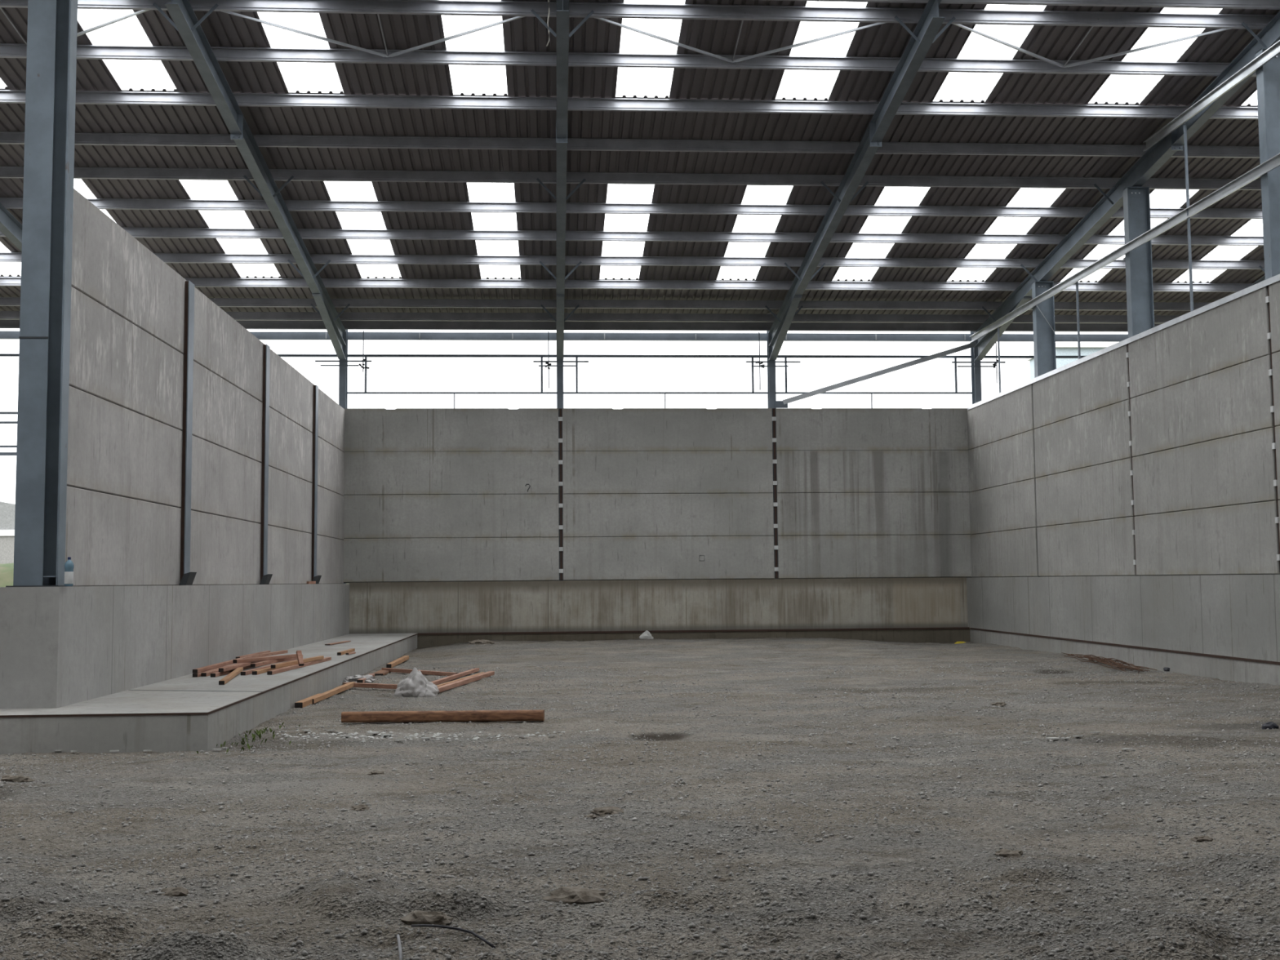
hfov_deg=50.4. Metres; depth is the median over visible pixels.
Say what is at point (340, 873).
gravel ground
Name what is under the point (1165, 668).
scrap
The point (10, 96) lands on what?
purlin
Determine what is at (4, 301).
purlin
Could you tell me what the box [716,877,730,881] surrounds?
clod
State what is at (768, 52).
tie
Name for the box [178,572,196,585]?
wedge
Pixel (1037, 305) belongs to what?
wire
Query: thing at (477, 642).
rubble heap
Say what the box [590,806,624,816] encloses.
clod
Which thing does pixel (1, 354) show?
girt
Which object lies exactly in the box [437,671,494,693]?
batten
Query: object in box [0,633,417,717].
strip
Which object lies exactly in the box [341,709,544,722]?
timber post
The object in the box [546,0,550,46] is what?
rope
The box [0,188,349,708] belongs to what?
wall
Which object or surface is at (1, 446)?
girt
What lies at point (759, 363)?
hanging wire
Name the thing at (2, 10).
rod
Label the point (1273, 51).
rail
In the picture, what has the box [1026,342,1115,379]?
shed
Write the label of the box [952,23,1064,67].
tie
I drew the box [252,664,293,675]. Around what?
batten
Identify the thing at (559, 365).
post
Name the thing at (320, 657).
batten
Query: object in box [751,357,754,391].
hanger
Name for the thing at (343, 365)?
post
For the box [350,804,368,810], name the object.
clod
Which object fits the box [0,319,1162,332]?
beam
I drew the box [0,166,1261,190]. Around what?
purlin
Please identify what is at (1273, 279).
coping angle
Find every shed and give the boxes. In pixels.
[0,501,15,564]
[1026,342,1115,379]
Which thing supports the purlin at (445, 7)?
on the rafter at (924, 34)
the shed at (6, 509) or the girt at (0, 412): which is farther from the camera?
the shed at (6, 509)
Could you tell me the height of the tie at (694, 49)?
0.205 m
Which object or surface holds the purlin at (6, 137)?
on the rafter at (924, 34)
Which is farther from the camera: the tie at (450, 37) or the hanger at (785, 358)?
the hanger at (785, 358)
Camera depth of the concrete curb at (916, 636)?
37.07 m
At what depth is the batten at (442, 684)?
23.85 m
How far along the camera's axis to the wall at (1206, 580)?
26.89 m
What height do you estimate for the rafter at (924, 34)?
3.131 m
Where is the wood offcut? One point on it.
(308, 582)
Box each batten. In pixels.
[192,655,252,673]
[192,662,244,677]
[200,669,218,676]
[210,665,253,677]
[218,660,266,671]
[218,666,243,684]
[232,653,297,662]
[235,650,270,658]
[240,659,297,675]
[246,649,288,657]
[250,654,302,666]
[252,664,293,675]
[266,657,331,675]
[271,655,324,668]
[294,693,319,707]
[296,650,303,666]
[312,681,355,703]
[324,640,351,644]
[337,648,355,655]
[342,682,397,688]
[356,673,374,683]
[373,669,390,675]
[381,667,458,675]
[386,655,408,667]
[431,667,479,684]
[436,671,484,686]
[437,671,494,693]
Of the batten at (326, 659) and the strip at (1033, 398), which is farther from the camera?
the strip at (1033, 398)
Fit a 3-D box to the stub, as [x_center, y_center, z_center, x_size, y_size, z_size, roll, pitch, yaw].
[6.595,-2.201,38.683,0.031,0.520,0.036,0,-4,-4]
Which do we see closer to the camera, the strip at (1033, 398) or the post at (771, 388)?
the strip at (1033, 398)
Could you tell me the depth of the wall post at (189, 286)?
21.18 m
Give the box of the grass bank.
[0,563,13,586]
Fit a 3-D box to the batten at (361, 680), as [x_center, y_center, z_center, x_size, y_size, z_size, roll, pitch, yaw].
[-4.887,3.541,24.275,0.100,0.081,1.904,0,-4,-5]
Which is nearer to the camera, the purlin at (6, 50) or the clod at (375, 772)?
the clod at (375, 772)
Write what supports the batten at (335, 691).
on the floor
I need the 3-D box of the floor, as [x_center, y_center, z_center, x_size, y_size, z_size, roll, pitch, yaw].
[0.249,3.203,20.230,20.992,0.312,34.717,0,-4,-4]
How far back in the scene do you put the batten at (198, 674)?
20.60 m
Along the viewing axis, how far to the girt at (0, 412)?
37.15 m
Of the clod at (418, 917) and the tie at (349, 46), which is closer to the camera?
the clod at (418, 917)
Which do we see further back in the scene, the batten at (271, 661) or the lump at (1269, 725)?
the batten at (271, 661)
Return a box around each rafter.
[0,202,22,251]
[152,0,350,359]
[530,0,594,359]
[764,0,955,359]
[973,11,1279,359]
[1248,265,1265,287]
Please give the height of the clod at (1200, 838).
0.037 m
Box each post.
[180,280,194,581]
[260,344,270,581]
[311,384,318,581]
[315,329,371,408]
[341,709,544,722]
[533,360,588,408]
[746,330,800,578]
[951,331,1005,404]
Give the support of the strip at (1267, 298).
attached to the wall at (1206, 580)
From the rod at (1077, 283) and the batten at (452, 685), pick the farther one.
the rod at (1077, 283)
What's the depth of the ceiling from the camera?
27.30 m
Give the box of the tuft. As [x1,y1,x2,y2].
[196,722,300,754]
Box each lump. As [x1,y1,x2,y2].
[639,630,653,639]
[1261,721,1279,728]
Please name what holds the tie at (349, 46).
attached to the purlin at (445, 7)
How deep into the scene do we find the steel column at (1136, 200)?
28.08 m
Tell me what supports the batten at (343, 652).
on the ledge
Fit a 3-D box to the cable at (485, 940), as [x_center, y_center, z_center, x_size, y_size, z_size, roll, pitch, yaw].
[-0.942,2.290,6.869,0.587,0.064,0.068,-3,-5,33]
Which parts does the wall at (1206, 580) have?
concrete panel, concrete panel, concrete panel, concrete panel, concrete panel, concrete panel, concrete panel, concrete panel, concrete panel, concrete panel, concrete panel, concrete panel, concrete panel, concrete panel, concrete panel, concrete panel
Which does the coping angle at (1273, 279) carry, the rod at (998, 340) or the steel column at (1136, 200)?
the rod at (998, 340)
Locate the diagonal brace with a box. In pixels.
[775,342,976,408]
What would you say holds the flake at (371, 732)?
on the floor
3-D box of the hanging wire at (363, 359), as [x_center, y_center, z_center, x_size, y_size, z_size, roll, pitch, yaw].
[-7.660,-3.573,37.759,0.307,1.160,0.063,0,-4,-4]
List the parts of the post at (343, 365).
post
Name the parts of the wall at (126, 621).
concrete panel, concrete panel, concrete panel, concrete panel, concrete panel, concrete panel, concrete panel, concrete panel, concrete panel, concrete panel, concrete panel, concrete panel, concrete panel, concrete panel, concrete panel, concrete panel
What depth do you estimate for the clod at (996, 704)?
18.38 m
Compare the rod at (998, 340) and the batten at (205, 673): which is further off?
the rod at (998, 340)
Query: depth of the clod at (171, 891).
7.82 m
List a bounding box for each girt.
[0,353,1085,358]
[0,412,17,413]
[0,421,17,423]
[0,445,17,448]
[0,452,16,455]
[346,391,974,394]
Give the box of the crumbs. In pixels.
[276,728,599,742]
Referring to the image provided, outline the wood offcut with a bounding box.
[306,581,315,583]
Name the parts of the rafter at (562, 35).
splice plate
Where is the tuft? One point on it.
(259, 733)
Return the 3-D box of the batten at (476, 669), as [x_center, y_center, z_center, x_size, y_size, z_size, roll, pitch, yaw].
[-3.325,3.493,24.045,0.080,0.103,5.011,-1,-4,3]
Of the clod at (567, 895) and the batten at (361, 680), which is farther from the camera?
the batten at (361, 680)
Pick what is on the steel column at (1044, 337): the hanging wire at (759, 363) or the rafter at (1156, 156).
the rafter at (1156, 156)
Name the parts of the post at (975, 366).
post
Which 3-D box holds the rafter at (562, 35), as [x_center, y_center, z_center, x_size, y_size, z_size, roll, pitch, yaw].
[-1.724,-5.553,29.690,1.033,3.131,17.005,0,-4,-4]
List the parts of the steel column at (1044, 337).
cap plate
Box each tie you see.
[76,9,149,36]
[222,11,387,57]
[387,16,524,57]
[595,17,733,62]
[733,22,885,62]
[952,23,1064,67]
[1064,28,1231,67]
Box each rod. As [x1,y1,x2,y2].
[0,7,26,44]
[375,4,388,56]
[732,11,745,61]
[997,327,1000,392]
[1063,17,1099,66]
[1075,281,1080,359]
[1183,123,1193,311]
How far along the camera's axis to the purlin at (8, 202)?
30.05 m
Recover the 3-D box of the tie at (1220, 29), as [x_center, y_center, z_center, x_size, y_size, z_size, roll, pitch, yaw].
[8.820,-7.508,23.596,2.841,0.205,0.052,-3,-5,29]
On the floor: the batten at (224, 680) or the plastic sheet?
the plastic sheet
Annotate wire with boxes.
[358,330,369,372]
[545,331,551,388]
[755,332,764,390]
[992,342,1000,382]
[1036,305,1055,333]
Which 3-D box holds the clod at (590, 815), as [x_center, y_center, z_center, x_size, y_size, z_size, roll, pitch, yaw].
[-0.371,2.495,10.104,0.111,0.031,0.085,0,-4,-4]
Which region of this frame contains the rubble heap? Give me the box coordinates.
[466,639,494,644]
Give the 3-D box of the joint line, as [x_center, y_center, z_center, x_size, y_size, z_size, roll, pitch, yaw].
[-5.750,2.725,17.574,1.945,0.004,0.035,-2,-4,14]
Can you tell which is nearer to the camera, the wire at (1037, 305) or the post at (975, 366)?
the wire at (1037, 305)
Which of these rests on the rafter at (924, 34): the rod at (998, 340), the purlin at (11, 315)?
the purlin at (11, 315)
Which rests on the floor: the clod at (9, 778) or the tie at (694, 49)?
the clod at (9, 778)
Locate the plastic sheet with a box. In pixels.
[342,674,374,684]
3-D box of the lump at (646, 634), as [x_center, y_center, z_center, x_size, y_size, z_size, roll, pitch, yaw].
[0.171,4.170,36.620,0.395,0.239,0.247,0,-4,-4]
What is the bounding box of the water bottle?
[64,556,74,586]
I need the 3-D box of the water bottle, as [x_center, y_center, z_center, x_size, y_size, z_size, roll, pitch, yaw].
[-6.513,1.046,15.512,0.100,0.334,0.100,0,-4,-4]
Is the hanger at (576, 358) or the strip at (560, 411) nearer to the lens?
the strip at (560, 411)
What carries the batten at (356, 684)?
on the floor
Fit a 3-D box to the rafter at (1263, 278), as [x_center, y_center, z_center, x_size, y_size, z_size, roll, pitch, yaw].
[16.241,-5.622,30.812,1.033,3.131,17.005,0,-4,-4]
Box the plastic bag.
[394,666,439,697]
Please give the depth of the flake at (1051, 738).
14.48 m
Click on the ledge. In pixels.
(155, 733)
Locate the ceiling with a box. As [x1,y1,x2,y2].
[0,0,1279,315]
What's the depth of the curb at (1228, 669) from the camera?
25.93 m
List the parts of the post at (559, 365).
post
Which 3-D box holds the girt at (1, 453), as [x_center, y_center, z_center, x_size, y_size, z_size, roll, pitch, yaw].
[-17.222,-0.713,37.092,17.150,0.090,0.050,0,-4,-4]
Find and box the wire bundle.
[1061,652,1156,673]
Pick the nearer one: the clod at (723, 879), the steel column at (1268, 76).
the clod at (723, 879)
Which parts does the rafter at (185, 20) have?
splice plate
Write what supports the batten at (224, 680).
on the ledge
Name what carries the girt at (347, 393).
attached to the post at (771, 388)
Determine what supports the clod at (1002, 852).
on the floor
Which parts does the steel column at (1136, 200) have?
cap plate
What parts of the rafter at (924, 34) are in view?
splice plate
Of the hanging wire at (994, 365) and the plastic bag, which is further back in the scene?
the hanging wire at (994, 365)
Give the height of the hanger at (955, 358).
1.000 m
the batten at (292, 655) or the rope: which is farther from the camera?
the batten at (292, 655)
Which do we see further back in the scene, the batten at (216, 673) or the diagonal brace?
the diagonal brace
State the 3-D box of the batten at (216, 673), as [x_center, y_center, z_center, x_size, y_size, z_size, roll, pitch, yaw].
[-6.400,3.032,22.035,0.075,0.055,3.849,0,-4,-2]
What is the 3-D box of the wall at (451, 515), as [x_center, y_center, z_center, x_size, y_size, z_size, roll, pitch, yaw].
[0.630,1.123,37.813,17.540,6.262,0.200,0,-4,-4]
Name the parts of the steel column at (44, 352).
plate, plate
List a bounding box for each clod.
[0,774,35,782]
[160,886,189,896]
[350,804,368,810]
[366,770,384,774]
[400,910,453,924]
[542,886,606,904]
[583,813,597,818]
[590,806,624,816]
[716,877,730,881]
[990,702,1007,706]
[995,848,1022,857]
[1190,835,1213,841]
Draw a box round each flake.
[368,731,379,733]
[1045,737,1059,739]
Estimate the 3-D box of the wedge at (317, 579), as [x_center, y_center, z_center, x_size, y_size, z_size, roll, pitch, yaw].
[-7.621,2.348,32.029,0.169,0.200,0.272,-1,-4,3]
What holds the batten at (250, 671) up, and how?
on the ledge
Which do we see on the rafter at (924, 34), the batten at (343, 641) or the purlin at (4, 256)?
the purlin at (4, 256)
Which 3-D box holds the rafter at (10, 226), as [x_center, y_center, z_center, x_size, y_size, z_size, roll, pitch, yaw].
[-13.721,-5.506,28.941,1.033,3.131,17.005,0,-4,-4]
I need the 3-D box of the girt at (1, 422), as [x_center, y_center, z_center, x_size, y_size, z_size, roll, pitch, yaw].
[-17.229,-1.571,37.155,17.150,0.060,0.050,0,-4,-4]
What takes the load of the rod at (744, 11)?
attached to the purlin at (445, 7)
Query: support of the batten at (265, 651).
on the batten at (198, 674)
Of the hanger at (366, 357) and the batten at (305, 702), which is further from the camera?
the hanger at (366, 357)
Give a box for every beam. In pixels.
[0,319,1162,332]
[0,330,1128,342]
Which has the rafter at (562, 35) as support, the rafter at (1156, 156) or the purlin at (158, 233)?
the purlin at (158, 233)
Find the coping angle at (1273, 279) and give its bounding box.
[967,274,1279,409]
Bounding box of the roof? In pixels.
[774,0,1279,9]
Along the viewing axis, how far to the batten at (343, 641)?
30.76 m
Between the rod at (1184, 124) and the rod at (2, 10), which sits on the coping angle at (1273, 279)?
the rod at (1184, 124)
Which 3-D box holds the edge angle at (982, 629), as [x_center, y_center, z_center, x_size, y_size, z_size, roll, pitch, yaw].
[10.093,2.898,21.509,0.035,0.040,32.000,0,-4,-4]
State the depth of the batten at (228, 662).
21.25 m
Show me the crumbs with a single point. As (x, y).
(354, 733)
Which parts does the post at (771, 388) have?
post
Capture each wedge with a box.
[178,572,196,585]
[259,573,272,584]
[312,575,321,583]
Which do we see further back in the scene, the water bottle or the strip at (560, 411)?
the strip at (560, 411)
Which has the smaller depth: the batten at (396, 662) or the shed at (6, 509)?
the batten at (396, 662)
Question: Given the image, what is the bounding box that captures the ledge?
[0,633,417,754]
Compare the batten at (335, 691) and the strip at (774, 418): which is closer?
the batten at (335, 691)
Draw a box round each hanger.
[364,356,367,391]
[540,357,542,391]
[575,357,577,391]
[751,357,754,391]
[784,357,787,391]
[954,357,957,391]
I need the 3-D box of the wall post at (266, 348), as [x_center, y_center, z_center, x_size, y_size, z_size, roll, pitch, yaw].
[-7.423,-0.317,26.921,0.076,4.740,0.300,0,-4,-4]
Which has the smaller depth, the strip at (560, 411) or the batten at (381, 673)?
the batten at (381, 673)
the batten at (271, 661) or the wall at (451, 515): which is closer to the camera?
the batten at (271, 661)
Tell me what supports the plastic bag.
on the floor
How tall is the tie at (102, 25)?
0.205 m
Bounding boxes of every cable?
[396,933,402,959]
[410,924,495,948]
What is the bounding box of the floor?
[0,637,1279,959]
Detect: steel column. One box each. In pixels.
[5,0,77,586]
[1031,281,1056,377]
[1122,186,1154,337]
[1255,48,1279,279]
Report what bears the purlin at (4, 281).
on the rafter at (924, 34)
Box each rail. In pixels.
[969,152,1279,342]
[1142,40,1279,151]
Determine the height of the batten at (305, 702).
0.086 m
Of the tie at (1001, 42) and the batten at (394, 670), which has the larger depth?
the batten at (394, 670)
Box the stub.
[871,393,872,408]
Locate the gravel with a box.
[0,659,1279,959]
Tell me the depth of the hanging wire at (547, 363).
38.05 m
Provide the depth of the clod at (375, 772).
12.71 m
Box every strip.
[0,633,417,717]
[558,408,563,580]
[772,408,778,577]
[1032,398,1038,569]
[1125,343,1136,574]
[1265,284,1279,570]
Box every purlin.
[0,0,1275,29]
[0,43,1256,76]
[0,89,1257,119]
[0,131,1259,158]
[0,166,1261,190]
[0,197,1262,218]
[0,227,1263,245]
[0,252,1264,269]
[0,276,1253,292]
[0,297,1210,311]
[0,311,1181,323]
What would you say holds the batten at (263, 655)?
on the batten at (216, 673)
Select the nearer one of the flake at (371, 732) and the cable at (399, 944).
the cable at (399, 944)
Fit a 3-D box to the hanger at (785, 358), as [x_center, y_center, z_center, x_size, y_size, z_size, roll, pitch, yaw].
[4.143,-2.980,38.589,0.056,1.000,0.040,0,-4,-4]
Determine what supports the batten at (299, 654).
on the batten at (326, 659)
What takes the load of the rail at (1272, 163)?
attached to the steel column at (1136, 200)
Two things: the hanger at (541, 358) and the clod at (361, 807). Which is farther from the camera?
the hanger at (541, 358)
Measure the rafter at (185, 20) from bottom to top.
3.131 m
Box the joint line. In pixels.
[132,689,262,692]
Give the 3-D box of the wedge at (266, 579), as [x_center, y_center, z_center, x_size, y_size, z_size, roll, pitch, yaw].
[-7.275,1.931,26.456,0.169,0.200,0.272,-1,-4,3]
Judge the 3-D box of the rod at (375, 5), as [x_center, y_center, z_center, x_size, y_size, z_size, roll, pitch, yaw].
[-4.315,-7.500,22.752,0.024,0.237,1.573,0,-4,-4]
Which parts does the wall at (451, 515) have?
concrete panel, concrete panel, concrete panel, concrete panel, concrete panel, concrete panel, concrete panel, concrete panel, concrete panel, concrete panel, concrete panel, concrete panel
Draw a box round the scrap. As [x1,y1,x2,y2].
[1163,666,1169,671]
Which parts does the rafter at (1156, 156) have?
splice plate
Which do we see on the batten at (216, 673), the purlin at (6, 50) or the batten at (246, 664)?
the batten at (246, 664)
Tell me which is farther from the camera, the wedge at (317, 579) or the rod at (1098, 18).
the wedge at (317, 579)
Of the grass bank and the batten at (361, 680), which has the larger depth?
the grass bank
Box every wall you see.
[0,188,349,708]
[342,408,971,633]
[966,280,1279,662]
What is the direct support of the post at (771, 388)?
on the floor
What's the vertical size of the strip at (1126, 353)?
4.740 m
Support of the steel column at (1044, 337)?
on the wall at (1206, 580)
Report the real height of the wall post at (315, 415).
4.740 m
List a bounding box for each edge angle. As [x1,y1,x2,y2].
[417,626,969,635]
[969,627,1279,664]
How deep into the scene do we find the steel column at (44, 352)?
15.86 m
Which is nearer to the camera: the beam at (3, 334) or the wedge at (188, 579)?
the wedge at (188, 579)
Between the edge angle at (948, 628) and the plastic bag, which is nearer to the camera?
the plastic bag

